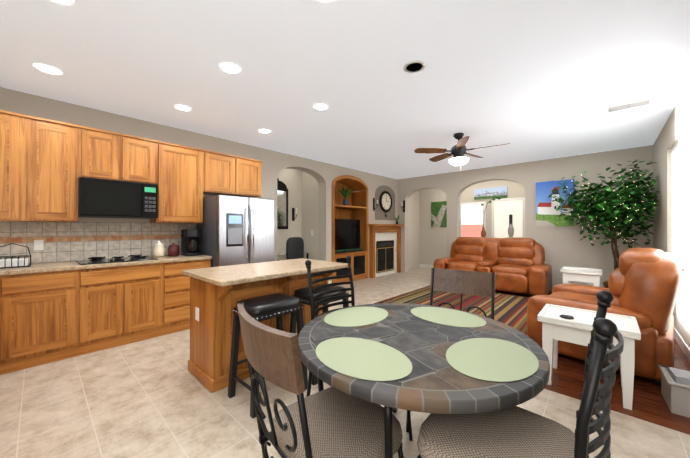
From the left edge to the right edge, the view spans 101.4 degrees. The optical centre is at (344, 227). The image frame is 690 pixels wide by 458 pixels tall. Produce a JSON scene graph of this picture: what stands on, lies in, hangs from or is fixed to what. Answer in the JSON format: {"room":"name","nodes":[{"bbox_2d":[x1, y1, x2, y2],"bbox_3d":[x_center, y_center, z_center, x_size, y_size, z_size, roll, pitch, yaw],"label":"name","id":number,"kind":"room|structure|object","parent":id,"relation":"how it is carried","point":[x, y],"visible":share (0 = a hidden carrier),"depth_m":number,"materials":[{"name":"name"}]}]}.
{"room":"kitchen and dining room","nodes":[
{"label":"kitchen and dining room","id":0,"kind":"room"},
{"bbox_2d":[0,87,419,280],"bbox_3d":[-0.873,-0.052,5.936,0.250,2.740,9.590,0,0,43],"label":"wall","id":1,"kind":"structure","parent":0,"point":[323,174],"depth_m":4.97,"materials":[{"name":"beige paint"}]},
{"bbox_2d":[0,110,23,220],"bbox_3d":[-3.402,-0.584,2.747,0.344,1.044,0.369,0,0,43],"label":"upper cabinet","id":2,"kind":"object","parent":1,"relation":"attached to","point":[11,123],"depth_m":2.71,"materials":[{"name":"brown wood"}]},
{"bbox_2d":[24,115,79,221],"bbox_3d":[-3.143,-0.583,3.028,0.344,1.044,0.395,0,0,43],"label":"upper cabinet","id":3,"kind":"object","parent":1,"relation":"attached to","point":[45,164],"depth_m":2.91,"materials":[{"name":"brown wood"}]},
{"bbox_2d":[0,221,195,263],"bbox_3d":[-3.068,0.166,3.357,0.012,0.450,2.417,0,0,43],"label":"tile backsplash","id":4,"kind":"structure","parent":1,"relation":"attached to","point":[69,241],"depth_m":3.33,"materials":[{"name":"beige tile"}]},
{"bbox_2d":[34,240,43,249],"bbox_3d":[-3.324,0.195,3.067,0.004,0.110,0.070,0,0,43],"label":"outlet","id":5,"kind":"object","parent":4,"relation":"attached to","point":[38,244],"visible":1,"depth_m":3.07,"materials":[{"name":"white plastic"}]},
{"bbox_2d":[80,125,123,180],"bbox_3d":[-2.887,-0.822,3.306,0.344,0.564,0.360,0,0,43],"label":"upper cabinet","id":6,"kind":"object","parent":1,"relation":"attached to","point":[101,151],"depth_m":3.20,"materials":[{"name":"brown wood"}]},
{"bbox_2d":[78,177,157,218],"bbox_3d":[-2.734,-0.326,3.413,0.414,0.423,0.720,0,0,43],"label":"over-the-range microwave","id":7,"kind":"object","parent":6,"relation":"attached to","point":[101,198],"visible":1,"depth_m":3.24,"materials":[{"name":"black"}]},
{"bbox_2d":[124,134,159,185],"bbox_3d":[-2.642,-0.821,3.572,0.344,0.564,0.365,0,0,43],"label":"upper cabinet","id":8,"kind":"object","parent":1,"relation":"attached to","point":[141,155],"depth_m":3.48,"materials":[{"name":"brown wood"}]},
{"bbox_2d":[150,141,203,222],"bbox_3d":[-2.325,-0.580,3.916,0.344,1.044,0.570,0,0,43],"label":"upper cabinet","id":9,"kind":"object","parent":1,"relation":"attached to","point":[181,188],"depth_m":3.80,"materials":[{"name":"brown wood"}]},
{"bbox_2d":[204,150,239,195],"bbox_3d":[-1.949,-0.804,4.324,0.344,0.595,0.540,0,0,43],"label":"upper cabinet","id":10,"kind":"object","parent":1,"relation":"attached to","point":[221,170],"depth_m":4.21,"materials":[{"name":"brown wood"}]},
{"bbox_2d":[240,157,261,197],"bbox_3d":[-1.686,-0.803,4.610,0.344,0.595,0.546,0,0,43],"label":"upper cabinet","id":11,"kind":"object","parent":1,"relation":"attached to","point":[250,169],"depth_m":4.55,"materials":[{"name":"brown wood"}]},
{"bbox_2d":[373,198,378,210],"bbox_3d":[0.820,-0.608,7.471,0.155,0.340,0.067,0,0,43],"label":"sconce","id":12,"kind":"object","parent":1,"relation":"attached to","point":[377,204],"visible":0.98,"depth_m":7.50,"materials":[{"name":"black metal"}]},
{"bbox_2d":[375,184,394,219],"bbox_3d":[1.138,-0.697,7.926,0.012,1.000,0.980,0,0,43],"label":"wall niche","id":13,"kind":"object","parent":1,"relation":"attached to","point":[380,214],"visible":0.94,"depth_m":7.86,"materials":[{"name":"brown"}]},
{"bbox_2d":[379,191,391,216],"bbox_3d":[1.154,-0.643,7.911,0.045,0.749,0.600,0,0,43],"label":"wall clock","id":14,"kind":"object","parent":13,"relation":"attached to","point":[385,200],"visible":0.98,"depth_m":7.88,"materials":[{"name":"black metal"}]},
{"bbox_2d":[328,263,689,361],"bbox_3d":[1.184,0.858,4.181,5.150,0.910,9.400,0,0,43],"label":"baseboard","id":15,"kind":"structure","parent":1,"relation":"attached to","point":[684,347],"depth_m":2.99,"materials":[{"name":"white"}]},
{"bbox_2d":[277,168,317,259],"bbox_3d":[-1.414,-0.052,6.087,0.750,2.740,1.880,0,0,43],"label":"wall","id":16,"kind":"structure","parent":0,"point":[302,187],"depth_m":6.60,"materials":[{"name":"beige paint"}]},
{"bbox_2d":[277,178,287,228],"bbox_3d":[-1.503,-0.524,6.279,0.070,1.145,0.580,0,0,43],"label":"ornate mirror","id":17,"kind":"object","parent":16,"relation":"attached to","point":[282,206],"visible":0.4,"depth_m":6.35,"materials":[{"name":"grey mirror"}]},
{"bbox_2d":[292,208,296,220],"bbox_3d":[-1.164,-0.301,6.578,0.147,0.300,0.060,0,0,43],"label":"light","id":18,"kind":"object","parent":16,"relation":"attached to","point":[293,214],"visible":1,"depth_m":6.61,"materials":[{"name":"black metal"}]},
{"bbox_2d":[0,267,689,457],"bbox_3d":[0.086,1.366,5.497,8.950,0.100,10.250,0,0,43],"label":"floor","id":19,"kind":"structure","parent":0,"point":[154,397],"depth_m":2.04,"materials":[{"name":"tile"}]},
{"bbox_2d":[12,270,79,371],"bbox_3d":[-3.087,0.869,2.874,0.620,0.880,0.490,0,0,43],"label":"base cabinet","id":20,"kind":"object","parent":19,"relation":"on","point":[47,317],"depth_m":2.69,"materials":[{"name":"brown wood"}]},
{"bbox_2d":[80,263,163,354],"bbox_3d":[-2.670,0.871,3.326,0.620,0.880,0.740,0,0,43],"label":"base cabinet","id":21,"kind":"object","parent":19,"relation":"on","point":[120,305],"depth_m":3.10,"materials":[{"name":"brown wood"}]},
{"bbox_2d":[164,259,210,334],"bbox_3d":[-2.225,0.872,3.810,0.620,0.880,0.575,0,0,43],"label":"base cabinet","id":22,"kind":"object","parent":19,"relation":"on","point":[176,284],"depth_m":3.52,"materials":[{"name":"brown wood"}]},
{"bbox_2d":[0,254,211,275],"bbox_3d":[-2.642,0.410,3.350,0.641,0.039,1.840,0,0,43],"label":"countertop","id":23,"kind":"structure","parent":22,"relation":"on","point":[52,266],"depth_m":2.93,"materials":[{"name":"stone"}]},
{"bbox_2d":[0,255,30,268],"bbox_3d":[-3.234,0.336,2.746,0.187,0.103,0.246,0,0,43],"label":"basket","id":24,"kind":"object","parent":23,"relation":"on","point":[13,263],"depth_m":2.72,"materials":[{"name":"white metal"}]},
{"bbox_2d":[0,243,30,254],"bbox_3d":[-3.234,0.222,2.746,0.007,0.135,0.248,0,0,43],"label":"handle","id":25,"kind":"object","parent":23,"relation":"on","point":[11,243],"depth_m":2.78,"materials":[{"name":"black metal"}]},
{"bbox_2d":[76,255,157,264],"bbox_3d":[-2.659,0.368,3.311,0.480,0.042,0.690,0,0,43],"label":"cooktop","id":26,"kind":"object","parent":23,"relation":"in","point":[99,260],"visible":1,"depth_m":3.22,"materials":[{"name":"black metal"}]},
{"bbox_2d":[152,241,164,256],"bbox_3d":[-2.449,0.284,3.716,0.150,0.214,0.146,0,0,43],"label":"cookie jar","id":27,"kind":"object","parent":23,"relation":"on","point":[158,249],"visible":1,"depth_m":3.67,"materials":[{"name":"beige ceramic"}]},
{"bbox_2d":[168,243,179,255],"bbox_3d":[-2.315,0.299,3.817,0.140,0.184,0.136,0,0,43],"label":"canister","id":28,"kind":"object","parent":23,"relation":"on","point":[173,249],"visible":1,"depth_m":3.77,"materials":[{"name":"red ceramic"}]},
{"bbox_2d":[181,229,201,255],"bbox_3d":[-2.127,0.212,3.929,0.245,0.359,0.200,0,0,43],"label":"coffee maker","id":29,"kind":"object","parent":23,"relation":"on","point":[189,242],"visible":1,"depth_m":3.87,"materials":[{"name":"black plastic"}]},
{"bbox_2d":[196,195,274,266],"bbox_3d":[-1.640,0.443,4.282,0.841,1.740,0.860,0,0,43],"label":"refrigerator","id":30,"kind":"object","parent":19,"relation":"on","point":[237,230],"visible":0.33,"depth_m":3.96,"materials":[{"name":"grey metal"}]},
{"bbox_2d":[188,269,335,392],"bbox_3d":[-0.738,0.869,2.811,0.720,0.880,1.290,0,0,43],"label":"kitchen island","id":31,"kind":"object","parent":19,"relation":"on","point":[211,330],"visible":0.52,"depth_m":2.38,"materials":[{"name":"brown wood"}]},
{"bbox_2d":[195,307,198,320],"bbox_3d":[-1.281,0.753,2.451,0.070,0.110,0.006,0,0,43],"label":"outlet","id":32,"kind":"object","parent":31,"relation":"attached to","point":[196,313],"visible":1,"depth_m":2.45,"materials":[{"name":"white plastic"}]},
{"bbox_2d":[182,258,347,286],"bbox_3d":[-0.713,0.409,2.788,0.810,0.039,1.380,0,0,43],"label":"island countertop","id":33,"kind":"structure","parent":31,"relation":"on","point":[222,276],"depth_m":2.53,"materials":[{"name":"stone"}]},
{"bbox_2d":[228,293,307,418],"bbox_3d":[-0.602,0.938,2.236,0.380,0.740,0.490,0,0,43],"label":"bar stool","id":34,"kind":"object","parent":19,"relation":"on","point":[278,306],"visible":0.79,"depth_m":2.17,"materials":[{"name":"black leather"}]},
{"bbox_2d":[277,237,303,260],"bbox_3d":[-1.126,0.757,5.739,0.523,1.120,0.528,0,0,43],"label":"office chair","id":35,"kind":"object","parent":19,"relation":"on","point":[294,247],"visible":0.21,"depth_m":5.55,"materials":[{"name":"black"}]},
{"bbox_2d":[277,252,308,258],"bbox_3d":[-1.454,0.951,6.122,0.320,0.735,1.500,0,0,43],"label":"desk","id":36,"kind":"object","parent":19,"relation":"on","point":[278,254],"visible":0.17,"depth_m":6.26,"materials":[{"name":"brown wood"}]},
{"bbox_2d":[289,284,348,384],"bbox_3d":[-0.229,0.939,2.641,0.380,0.740,0.490,0,0,43],"label":"bar stool","id":37,"kind":"object","parent":19,"relation":"on","point":[302,295],"visible":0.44,"depth_m":2.54,"materials":[{"name":"black leather"}]},
{"bbox_2d":[237,302,403,457],"bbox_3d":[-0.096,0.813,1.175,0.619,0.987,0.470,0,0,-39],"label":"dining chair","id":38,"kind":"object","parent":19,"relation":"on","point":[331,422],"visible":0.96,"depth_m":1.08,"materials":[{"name":"fabric"}]},
{"bbox_2d":[332,183,351,282],"bbox_3d":[-0.273,0.153,6.790,0.576,2.333,0.660,0,0,43],"label":"tall cabinet","id":39,"kind":"object","parent":19,"relation":"on","point":[339,211],"depth_m":6.77,"materials":[{"name":"brown wood"}]},
{"bbox_2d":[339,184,352,204],"bbox_3d":[0.024,-0.788,7.046,0.317,0.535,0.557,0,0,43],"label":"potted plant","id":40,"kind":"object","parent":39,"relation":"in","point":[346,193],"visible":0.92,"depth_m":7.00,"materials":[{"name":"green plant"}]},
{"bbox_2d":[305,256,412,440],"bbox_3d":[0.067,0.757,1.756,0.547,1.103,0.450,0,0,43],"label":"dining chair","id":41,"kind":"object","parent":19,"relation":"on","point":[311,283],"visible":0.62,"depth_m":1.88,"materials":[{"name":"metal"}]},
{"bbox_2d":[352,183,367,280],"bbox_3d":[0.174,0.155,7.275,0.576,2.333,0.660,0,0,43],"label":"tall cabinet","id":42,"kind":"object","parent":19,"relation":"on","point":[356,207],"depth_m":7.29,"materials":[{"name":"brown wood"}]},
{"bbox_2d":[335,219,359,250],"bbox_3d":[0.011,0.205,6.976,0.160,0.809,1.100,0,0,43],"label":"tv","id":43,"kind":"object","parent":42,"relation":"in","point":[347,234],"visible":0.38,"depth_m":7.00,"materials":[{"name":"black"}]},
{"bbox_2d":[335,248,362,253],"bbox_3d":[0.098,0.570,6.882,0.065,0.079,1.040,0,0,43],"label":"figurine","id":44,"kind":"object","parent":42,"relation":"in","point":[346,251],"visible":0.96,"depth_m":6.83,"materials":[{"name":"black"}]},
{"bbox_2d":[368,224,403,277],"bbox_3d":[1.169,0.620,7.788,0.239,1.405,1.405,0,0,43],"label":"fireplace","id":45,"kind":"object","parent":19,"relation":"on","point":[384,249],"visible":0.96,"depth_m":7.77,"materials":[{"name":"brown wood"}]},
{"bbox_2d":[298,303,549,457],"bbox_3d":[0.343,0.925,1.461,1.160,0.760,1.160,0,0,43],"label":"dining table","id":46,"kind":"object","parent":19,"relation":"on","point":[434,381],"visible":0.6,"depth_m":1.07,"materials":[{"name":"stone"}]},
{"bbox_2d":[316,307,538,381],"bbox_3d":[0.343,0.543,1.462,1.097,0.003,1.097,0,0,43],"label":"placemats","id":47,"kind":"object","parent":46,"relation":"on","point":[492,359],"visible":1,"depth_m":1.21,"materials":[{"name":"green fabric"}]},
{"bbox_2d":[406,268,495,432],"bbox_3d":[0.760,0.823,1.976,0.470,0.974,0.696,0,0,33],"label":"dining chair","id":48,"kind":"object","parent":19,"relation":"on","point":[467,282],"visible":0.29,"depth_m":2.21,"materials":[{"name":"wood"}]},
{"bbox_2d":[384,287,528,335],"bbox_3d":[1.919,1.308,4.638,2.170,0.012,2.870,0,0,43],"label":"striped rug","id":49,"kind":"object","parent":19,"relation":"on","point":[510,310],"visible":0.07,"depth_m":4.82,"materials":[{"name":"multicoloured carpet"}]},
{"bbox_2d":[433,236,551,295],"bbox_3d":[3.157,0.768,6.176,2.180,1.100,1.007,0,0,43],"label":"reclining loveseat","id":50,"kind":"object","parent":19,"relation":"on","point":[517,265],"depth_m":5.86,"materials":[{"name":"leather"}]},
{"bbox_2d":[417,290,623,457],"bbox_3d":[0.537,0.754,0.922,0.547,1.103,0.450,0,0,43],"label":"dining chair","id":51,"kind":"object","parent":19,"relation":"on","point":[515,432],"visible":0.94,"depth_m":0.88,"materials":[{"name":"fabric"}]},
{"bbox_2d":[560,266,601,286],"bbox_3d":[4.007,1.014,4.788,0.520,0.600,0.520,0,0,43],"label":"table","id":52,"kind":"object","parent":19,"relation":"on","point":[588,275],"visible":0.83,"depth_m":4.66,"materials":[{"name":"white paint"}]},
{"bbox_2d":[537,304,640,409],"bbox_3d":[1.998,1.023,2.342,0.600,0.570,0.500,0,0,43],"label":"end table","id":53,"kind":"object","parent":19,"relation":"on","point":[577,329],"visible":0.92,"depth_m":2.25,"materials":[{"name":"white paint"}]},
{"bbox_2d":[559,314,573,318],"bbox_3d":[1.856,0.751,2.365,0.100,0.012,0.100,0,0,43],"label":"coaster","id":54,"kind":"object","parent":53,"relation":"on","point":[566,316],"visible":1,"depth_m":2.36,"materials":[{"name":"black"}]},
{"bbox_2d":[527,248,680,384],"bbox_3d":[2.743,0.760,3.015,1.230,1.100,1.087,0,0,-40],"label":"recliner","id":55,"kind":"object","parent":19,"relation":"on","point":[643,285],"visible":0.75,"depth_m":2.47,"materials":[{"name":"leather"}]},
{"bbox_2d":[602,281,608,287],"bbox_3d":[4.706,1.140,4.838,0.440,0.350,0.440,0,0,43],"label":"pot","id":56,"kind":"object","parent":19,"relation":"on","point":[605,284],"visible":0.06,"depth_m":4.90,"materials":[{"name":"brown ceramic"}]},
{"bbox_2d":[548,159,658,269],"bbox_3d":[4.174,-0.050,4.719,1.437,2.070,1.751,0,0,43],"label":"ficus tree","id":57,"kind":"object","parent":56,"relation":"in","point":[606,210],"visible":1,"depth_m":4.75,"materials":[{"name":"green plant"}]},
{"bbox_2d":[657,364,689,417],"bbox_3d":[2.481,1.183,2.030,0.272,0.249,0.339,0,0,39],"label":"storage basket","id":58,"kind":"object","parent":19,"relation":"on","point":[675,387],"visible":1,"depth_m":1.99,"materials":[{"name":"plastic"},{"name":"paper"}]},
{"bbox_2d":[0,0,689,191],"bbox_3d":[0.086,-1.474,5.505,8.950,0.100,10.250,0,0,43],"label":"ceiling","id":59,"kind":"structure","parent":0,"point":[532,80],"depth_m":2.58,"materials":[{"name":"white paint"}]},
{"bbox_2d":[33,63,62,75],"bbox_3d":[-2.688,-1.428,2.561,0.190,0.006,0.190,0,0,43],"label":"recessed light","id":60,"kind":"object","parent":59,"relation":"in","point":[48,69],"visible":1,"depth_m":2.56,"materials":[{"name":"white"}]},
{"bbox_2d":[49,0,74,5],"bbox_3d":[-1.784,-1.431,1.727,0.190,0.006,0.190,0,0,43],"label":"recessed light","id":61,"kind":"object","parent":59,"relation":"in","point":[66,2],"visible":1,"depth_m":1.79,"materials":[{"name":"white"}]},
{"bbox_2d":[174,104,191,110],"bbox_3d":[-1.936,-1.426,3.377,0.190,0.006,0.190,0,0,43],"label":"recessed light","id":62,"kind":"object","parent":59,"relation":"in","point":[181,107],"visible":1,"depth_m":3.36,"materials":[{"name":"white"}]},
{"bbox_2d":[219,62,241,74],"bbox_3d":[-1.032,-1.428,2.543,0.190,0.006,0.190,0,0,43],"label":"recessed light","id":63,"kind":"object","parent":59,"relation":"in","point":[229,68],"visible":1,"depth_m":2.54,"materials":[{"name":"white"}]},
{"bbox_2d":[258,129,270,132],"bbox_3d":[-1.191,-1.424,4.186,0.190,0.006,0.190,0,0,43],"label":"recessed light","id":64,"kind":"object","parent":59,"relation":"in","point":[264,130],"visible":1,"depth_m":4.16,"materials":[{"name":"white"}]},
{"bbox_2d":[313,103,328,110],"bbox_3d":[-0.286,-1.426,3.352,0.190,0.006,0.190,0,0,43],"label":"recessed light","id":65,"kind":"object","parent":59,"relation":"in","point":[320,106],"visible":1,"depth_m":3.33,"materials":[{"name":"white"}]},
{"bbox_2d":[315,0,334,3],"bbox_3d":[-0.127,-1.431,1.710,0.190,0.006,0.190,0,0,43],"label":"recessed light","id":66,"kind":"object","parent":59,"relation":"in","point":[324,1],"visible":1,"depth_m":1.79,"materials":[{"name":"white"}]},
{"bbox_2d":[403,60,424,72],"bbox_3d":[0.619,-1.428,2.519,0.190,0.006,0.190,0,0,43],"label":"recessed light","id":67,"kind":"object","parent":59,"relation":"in","point":[415,66],"visible":1,"depth_m":2.51,"materials":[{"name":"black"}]},
{"bbox_2d":[414,133,509,165],"bbox_3d":[1.783,-1.101,4.326,1.293,0.649,1.295,0,0,43],"label":"ceiling fan","id":68,"kind":"object","parent":59,"relation":"hanging from","point":[459,149],"visible":1,"depth_m":4.27,"materials":[{"name":"black wood"}]},
{"bbox_2d":[605,97,654,113],"bbox_3d":[3.318,-1.423,3.309,0.400,0.013,0.220,0,0,43],"label":"ceiling vent","id":69,"kind":"object","parent":59,"relation":"in","point":[629,105],"visible":0.98,"depth_m":3.29,"materials":[{"name":"white metal"}]},
{"bbox_2d":[420,180,524,264],"bbox_3d":[4.401,-0.048,7.712,5.600,2.740,0.150,0,0,43],"label":"wall","id":70,"kind":"structure","parent":0,"point":[427,243],"depth_m":8.92,"materials":[{"name":"beige paint"}]},
{"bbox_2d":[431,201,446,226],"bbox_3d":[2.993,-0.404,8.886,0.600,0.800,0.032,0,0,43],"label":"picture","id":71,"kind":"object","parent":70,"relation":"attached to","point":[438,214],"visible":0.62,"depth_m":8.89},
{"bbox_2d":[474,186,507,199],"bbox_3d":[4.063,-0.947,7.901,0.850,0.300,0.032,0,0,43],"label":"framed picture","id":72,"kind":"object","parent":70,"relation":"attached to","point":[491,193],"visible":0.88,"depth_m":7.88,"materials":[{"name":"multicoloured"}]},
{"bbox_2d":[460,197,524,237],"bbox_3d":[4.054,0.273,7.904,1.710,2.100,0.034,0,0,43],"label":"window","id":73,"kind":"structure","parent":70,"relation":"in","point":[506,212],"depth_m":7.78,"materials":[{"name":"white glass"}]},
{"bbox_2d":[397,145,652,286],"bbox_3d":[3.503,-0.050,6.738,5.600,2.740,0.200,0,0,43],"label":"wall","id":74,"kind":"structure","parent":0,"point":[563,246],"depth_m":5.80,"materials":[{"name":"beige paint"}]},
{"bbox_2d":[401,200,404,211],"bbox_3d":[1.674,-0.606,8.179,0.070,0.340,0.153,0,0,43],"label":"sconce","id":75,"kind":"object","parent":74,"relation":"attached to","point":[403,205],"visible":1,"depth_m":8.21,"materials":[{"name":"black metal"}]},
{"bbox_2d":[480,197,500,236],"bbox_3d":[3.479,-0.231,6.760,0.484,0.980,0.120,0,0,43],"label":"vase","id":76,"kind":"object","parent":74,"relation":"on","point":[483,233],"visible":0.94,"depth_m":6.82,"materials":[{"name":"brown"}]},
{"bbox_2d":[508,224,513,236],"bbox_3d":[3.797,0.093,6.466,0.130,0.330,0.130,0,0,43],"label":"urn","id":77,"kind":"object","parent":74,"relation":"on","point":[510,231],"visible":0.85,"depth_m":6.42,"materials":[{"name":"grey ceramic"}]},
{"bbox_2d":[536,179,574,225],"bbox_3d":[4.320,-0.488,5.826,0.640,0.930,0.034,0,0,43],"label":"framed picture","id":78,"kind":"object","parent":74,"relation":"attached to","point":[547,214],"visible":0.75,"depth_m":5.85,"materials":[{"name":"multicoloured paper"}]},
{"bbox_2d":[653,81,689,347],"bbox_3d":[2.693,-0.063,1.875,0.200,2.740,8.450,0,0,43],"label":"wall","id":79,"kind":"structure","parent":0,"point":[675,127],"depth_m":3.76,"materials":[{"name":"beige paint"}]},
{"bbox_2d":[670,126,689,262],"bbox_3d":[3.472,-0.321,2.742,0.110,1.440,2.680,0,0,43],"label":"window blinds","id":80,"kind":"object","parent":79,"relation":"attached to","point":[680,150],"visible":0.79,"depth_m":3.28,"materials":[{"name":"white"}]}
]}

